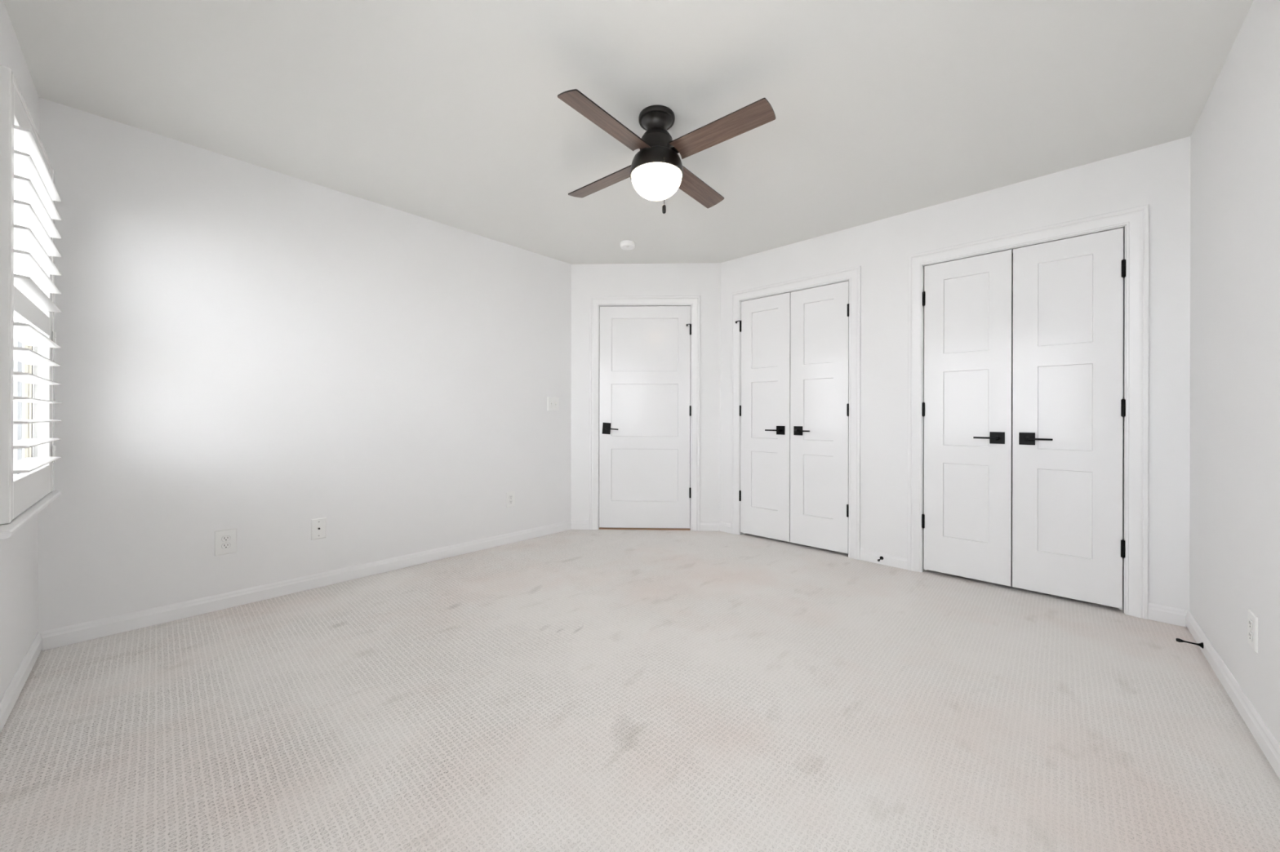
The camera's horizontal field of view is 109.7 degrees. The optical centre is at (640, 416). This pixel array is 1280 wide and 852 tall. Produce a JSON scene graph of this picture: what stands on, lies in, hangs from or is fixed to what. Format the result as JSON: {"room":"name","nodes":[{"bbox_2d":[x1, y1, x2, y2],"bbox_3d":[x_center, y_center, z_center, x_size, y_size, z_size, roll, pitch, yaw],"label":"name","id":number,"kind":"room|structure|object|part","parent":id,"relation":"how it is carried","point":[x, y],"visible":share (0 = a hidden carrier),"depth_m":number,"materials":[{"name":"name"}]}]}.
{"room":"empty bedroom","nodes":[
{"label":"empty bedroom","id":0,"kind":"room"},
{"bbox_2d":[0,0,39,701],"bbox_3d":[-1.314,-0.182,0.656,4.005,2.480,0.120,0,0,43],"label":"wall","id":1,"kind":"structure","parent":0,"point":[19,553],"depth_m":1.68,"materials":[{"name":"white paint"}]},
{"bbox_2d":[0,632,42,733],"bbox_3d":[-1.272,0.991,0.705,3.765,0.071,0.014,0,0,43],"label":"baseboard","id":2,"kind":"structure","parent":1,"relation":"attached to","point":[10,697],"depth_m":1.67,"materials":[{"name":"white paint"}]},
{"bbox_2d":[0,319,61,539],"bbox_3d":[-2.187,-0.334,1.523,0.978,1.350,0.198,0,0,43],"label":"window","id":3,"kind":"structure","parent":1,"relation":"attached to","point":[21,411],"depth_m":1.79,"materials":[{"name":"white paint"}]},
{"bbox_3d":[-2.242,-0.356,1.534,0.767,1.300,0.129,0,0,43],"label":"frame","id":4,"kind":"part","parent":3,"relation":"part of","materials":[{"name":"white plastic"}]},
{"bbox_2d":[0,64,62,524],"bbox_3d":[-2.183,-0.357,1.607,0.842,1.350,0.089,0,0,43],"label":"window shutter","id":5,"kind":"object","parent":1,"relation":"attached to","point":[28,193],"visible":1,"depth_m":1.47,"materials":[{"name":"white paint"}]},
{"bbox_3d":[-2.176,-0.346,1.601,0.768,1.320,0.028,0,0,43],"label":"shutter panel","id":6,"kind":"part","parent":5,"relation":"part of","materials":[{"name":"white paint"}]},
{"bbox_2d":[37,97,571,632],"bbox_3d":[-1.696,-0.183,3.097,0.120,2.480,3.173,0,0,43],"label":"wall","id":7,"kind":"structure","parent":0,"point":[263,353],"depth_m":2.55,"materials":[{"name":"white paint"}]},
{"bbox_2d":[214,528,236,555],"bbox_3d":[-2.234,0.678,2.427,0.008,0.132,0.089,0,0,43],"label":"wall outlet","id":8,"kind":"object","parent":7,"relation":"attached to","point":[225,540],"visible":1,"depth_m":2.42,"materials":[{"name":"white plastic"}]},
{"bbox_2d":[221,542,230,549],"bbox_3d":[-2.232,0.698,2.425,0.004,0.029,0.036,0,0,43],"label":"receptacle","id":9,"kind":"object","parent":8,"relation":"attached to","point":[224,545],"depth_m":2.42,"materials":[{"name":"grey plastic"}]},
{"bbox_2d":[221,535,230,542],"bbox_3d":[-2.232,0.659,2.425,0.004,0.029,0.036,0,0,43],"label":"receptacle","id":10,"kind":"object","parent":8,"relation":"attached to","point":[224,538],"depth_m":2.42,"materials":[{"name":"grey plastic"}]},
{"bbox_2d":[39,520,571,651],"bbox_3d":[-1.643,0.995,3.059,0.014,0.082,2.953,0,0,43],"label":"baseboard","id":11,"kind":"structure","parent":7,"relation":"attached to","point":[83,632],"depth_m":2.53,"materials":[{"name":"white paint"}]},
{"bbox_2d":[311,517,326,540],"bbox_3d":[-1.948,0.682,2.729,0.016,0.124,0.077,0,0,43],"label":"wall plate","id":12,"kind":"object","parent":7,"relation":"attached to","point":[318,526],"visible":1,"depth_m":2.73,"materials":[{"name":"white plastic"}]},
{"bbox_2d":[506,491,515,507],"bbox_3d":[-1.062,0.682,3.686,0.008,0.122,0.078,0,0,43],"label":"wall outlet","id":13,"kind":"object","parent":7,"relation":"attached to","point":[510,496],"visible":1,"depth_m":3.68,"materials":[{"name":"white plastic"}]},
{"bbox_2d":[547,396,559,411],"bbox_3d":[-0.769,-0.109,3.992,0.018,0.124,0.124,0,0,43],"label":"light switch","id":14,"kind":"object","parent":7,"relation":"attached to","point":[553,402],"visible":1,"depth_m":3.99,"materials":[{"name":"white plastic"}]},
{"bbox_2d":[3,0,1253,264],"bbox_3d":[0.019,-1.459,2.746,5.265,0.120,5.351,0,0,43],"label":"ceiling","id":15,"kind":"structure","parent":0,"point":[451,113],"depth_m":1.93,"materials":[{"name":"white paint"}]},
{"bbox_2d":[619,240,635,249],"bbox_3d":[-0.104,-1.377,3.636,0.125,0.042,0.125,0,0,43],"label":"smoke detector","id":16,"kind":"object","parent":15,"relation":"attached to","point":[626,244],"visible":1,"depth_m":3.60,"materials":[{"name":"white plastic"}]},
{"bbox_2d":[557,88,775,213],"bbox_3d":[0.075,-1.144,2.104,0.859,0.507,0.859,0,0,-6],"label":"ceiling fan","id":17,"kind":"object","parent":15,"relation":"hanging from","point":[656,171],"visible":1,"depth_m":2.00,"materials":[{"name":"brown wood"}]},
{"bbox_3d":[-0.184,-1.201,2.314,0.455,0.006,0.110,0,13,39],"label":"blade","id":18,"kind":"part","parent":17,"relation":"part of","materials":[{"name":"brown wood"}]},
{"bbox_3d":[-0.135,-1.201,1.844,0.110,0.006,0.455,16,10,38],"label":"blade","id":19,"kind":"part","parent":17,"relation":"part of","materials":[{"name":"brown wood"}]},
{"bbox_3d":[0.075,-1.073,2.104,0.236,0.103,0.236,0,0,43],"label":"light globe","id":20,"kind":"part","parent":17,"relation":"part of","materials":[{"name":"white glass"}]},
{"bbox_3d":[0.075,-1.164,2.104,0.250,0.090,0.250,0,0,43],"label":"lamp shade","id":21,"kind":"part","parent":17,"relation":"part of","materials":[{"name":"brown metal"}]},
{"bbox_3d":[0.103,-0.910,1.977,0.016,0.039,0.016,0,0,43],"label":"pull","id":22,"kind":"part","parent":17,"relation":"part of","materials":[{"name":"brown metal"}]},
{"bbox_3d":[0.104,-1.033,1.977,0.007,0.210,0.007,0,0,43],"label":"pull chain","id":23,"kind":"part","parent":17,"relation":"part of","materials":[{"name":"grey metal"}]},
{"bbox_3d":[0.285,-1.200,2.363,0.110,0.006,0.455,-16,-10,38],"label":"blade","id":24,"kind":"part","parent":17,"relation":"part of","materials":[{"name":"brown wood"}]},
{"bbox_3d":[0.334,-1.200,1.893,0.455,0.006,0.110,0,-13,39],"label":"blade","id":25,"kind":"part","parent":17,"relation":"part of","materials":[{"name":"brown wood"}]},
{"bbox_2d":[0,529,1279,851],"bbox_3d":[0.013,1.091,2.746,5.265,0.100,5.351,0,0,43],"label":"floor","id":26,"kind":"structure","parent":0,"point":[571,691],"depth_m":1.56,"materials":[{"name":"carpet"}]},
{"bbox_2d":[599,527,689,530],"bbox_3d":[0.037,1.036,4.174,0.835,0.010,0.096,0,0,2],"label":"threshold","id":27,"kind":"object","parent":26,"relation":"on","point":[600,528],"visible":0.5,"depth_m":4.14,"materials":[{"name":"beige wood"}]},
{"bbox_2d":[570,262,720,521],"bbox_3d":[0.046,-0.179,4.182,1.366,2.480,0.120,0,0,2],"label":"wall","id":28,"kind":"structure","parent":0,"point":[702,279],"depth_m":4.12,"materials":[{"name":"white paint"}]},
{"bbox_2d":[570,520,589,529],"bbox_3d":[-0.555,0.998,4.135,0.175,0.082,0.014,0,0,2],"label":"baseboard","id":29,"kind":"structure","parent":28,"relation":"attached to","point":[575,525],"depth_m":4.13,"materials":[{"name":"white paint"}]},
{"bbox_2d":[589,295,700,531],"bbox_3d":[0.040,-0.029,4.173,1.007,2.139,0.140,0,0,2],"label":"door frame","id":30,"kind":"structure","parent":28,"relation":"attached to","point":[694,301],"depth_m":4.11,"materials":[{"name":"white paint"}]},
{"bbox_2d":[599,306,691,528],"bbox_3d":[0.042,0.007,4.112,0.841,2.032,0.095,0,0,2],"label":"door","id":31,"kind":"structure","parent":28,"relation":"in","point":[645,407],"depth_m":4.13,"materials":[{"name":"white paint"}]},
{"bbox_3d":[-0.263,0.115,4.102,0.124,0.025,0.056,4,0,2],"label":"handle","id":32,"kind":"part","parent":31,"relation":"part of","materials":[{"name":"black metal"}]},
{"bbox_2d":[699,521,719,531],"bbox_3d":[0.630,1.001,4.096,0.186,0.082,0.014,0,0,2],"label":"baseboard","id":33,"kind":"structure","parent":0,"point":[704,526],"depth_m":4.09,"materials":[{"name":"white paint"}]},
{"bbox_2d":[720,136,1191,610],"bbox_3d":[1.812,-0.174,3.171,2.855,2.480,0.120,0,0,43],"label":"wall","id":34,"kind":"structure","parent":0,"point":[1158,176],"depth_m":2.72,"materials":[{"name":"white paint"}]},
{"bbox_2d":[720,521,730,533],"bbox_3d":[0.764,1.001,4.053,0.123,0.082,0.014,0,0,43],"label":"baseboard","id":35,"kind":"structure","parent":34,"relation":"attached to","point":[724,527],"depth_m":4.05,"materials":[{"name":"white paint"}]},
{"bbox_2d":[735,292,791,542],"bbox_3d":[1.021,0.007,3.811,0.490,2.026,0.095,0,0,43],"label":"door","id":36,"kind":"structure","parent":34,"relation":"in","point":[764,494],"depth_m":3.80,"materials":[{"name":"white paint"}]},
{"bbox_3d":[1.095,0.115,3.715,0.124,0.025,0.056,0,0,43],"label":"handle","id":37,"kind":"part","parent":36,"relation":"part of","materials":[{"name":"black metal"}]},
{"bbox_2d":[730,266,861,559],"bbox_3d":[1.244,-0.026,3.686,1.078,2.139,0.140,0,0,43],"label":"door frame","id":38,"kind":"structure","parent":34,"relation":"attached to","point":[853,274],"depth_m":3.35,"materials":[{"name":"white paint"}]},
{"bbox_2d":[790,280,848,554],"bbox_3d":[1.372,0.008,3.484,0.458,2.026,0.095,0,0,43],"label":"door","id":39,"kind":"structure","parent":34,"relation":"in","point":[820,315],"depth_m":3.50,"materials":[{"name":"white paint"}]},
{"bbox_3d":[1.277,0.116,3.545,0.124,0.025,0.056,0,0,43],"label":"handle","id":40,"kind":"part","parent":39,"relation":"part of","materials":[{"name":"black metal"}]},
{"bbox_2d":[859,548,907,569],"bbox_3d":[1.710,1.004,3.173,0.309,0.082,0.014,0,0,43],"label":"baseboard","id":41,"kind":"structure","parent":34,"relation":"attached to","point":[891,560],"depth_m":3.16,"materials":[{"name":"white paint"}]},
{"bbox_2d":[921,249,1012,586],"bbox_3d":[2.050,0.009,2.853,0.462,2.026,0.095,0,0,43],"label":"door","id":42,"kind":"structure","parent":34,"relation":"in","point":[967,302],"depth_m":2.85,"materials":[{"name":"white paint"}]},
{"bbox_3d":[2.120,0.132,2.761,0.124,0.025,0.056,0,0,43],"label":"handle","id":43,"kind":"part","parent":42,"relation":"part of","materials":[{"name":"black metal"}]},
{"bbox_2d":[907,204,1149,619],"bbox_3d":[2.262,-0.024,2.738,1.090,2.139,0.140,0,0,43],"label":"door frame","id":44,"kind":"structure","parent":34,"relation":"attached to","point":[1135,221],"depth_m":2.38,"materials":[{"name":"white paint"}]},
{"bbox_2d":[1012,227,1125,608],"bbox_3d":[2.392,0.010,2.535,0.462,2.026,0.095,0,0,43],"label":"door","id":45,"kind":"structure","parent":34,"relation":"in","point":[1068,406],"depth_m":2.54,"materials":[{"name":"white paint"}]},
{"bbox_3d":[2.294,0.132,2.599,0.124,0.025,0.056,0,0,43],"label":"handle","id":46,"kind":"part","parent":45,"relation":"part of","materials":[{"name":"black metal"}]},
{"bbox_2d":[1148,603,1188,626],"bbox_3d":[2.670,1.006,2.279,0.139,0.082,0.014,0,0,43],"label":"baseboard","id":47,"kind":"structure","parent":34,"relation":"attached to","point":[1171,615],"depth_m":2.28,"materials":[{"name":"white paint"}]},
{"bbox_2d":[1189,0,1279,745],"bbox_3d":[1.460,-0.175,0.786,0.120,2.480,4.091,0,0,43],"label":"wall","id":48,"kind":"structure","parent":0,"point":[1234,467],"depth_m":1.60,"materials":[{"name":"white paint"}]},
{"bbox_2d":[1175,638,1203,648],"bbox_3d":[2.428,1.001,1.992,0.078,0.025,0.025,0,0,43],"label":"door stop","id":49,"kind":"object","parent":48,"relation":"attached to","point":[1201,645],"visible":1,"depth_m":1.99,"materials":[{"name":"black metal"}]},
{"bbox_2d":[1186,610,1279,779],"bbox_3d":[1.409,0.997,0.832,0.014,0.071,3.851,0,0,43],"label":"baseboard","id":50,"kind":"structure","parent":48,"relation":"attached to","point":[1269,746],"depth_m":1.57,"materials":[{"name":"white paint"}]},
{"bbox_2d":[1247,609,1257,653],"bbox_3d":[2.030,0.711,1.495,0.008,0.116,0.085,0,0,43],"label":"wall outlet","id":51,"kind":"object","parent":48,"relation":"attached to","point":[1252,620],"visible":1,"depth_m":1.49,"materials":[{"name":"white plastic"}]},
{"bbox_2d":[1248,631,1253,641],"bbox_3d":[2.029,0.731,1.497,0.003,0.028,0.034,0,0,43],"label":"receptacle","id":52,"kind":"object","parent":51,"relation":"attached to","point":[1250,633],"depth_m":1.50,"materials":[{"name":"grey plastic"}]},
{"bbox_2d":[1248,619,1253,629],"bbox_3d":[2.029,0.692,1.497,0.003,0.028,0.034,0,0,43],"label":"receptacle","id":53,"kind":"object","parent":51,"relation":"attached to","point":[1250,621],"depth_m":1.50,"materials":[{"name":"grey plastic"}]}
]}

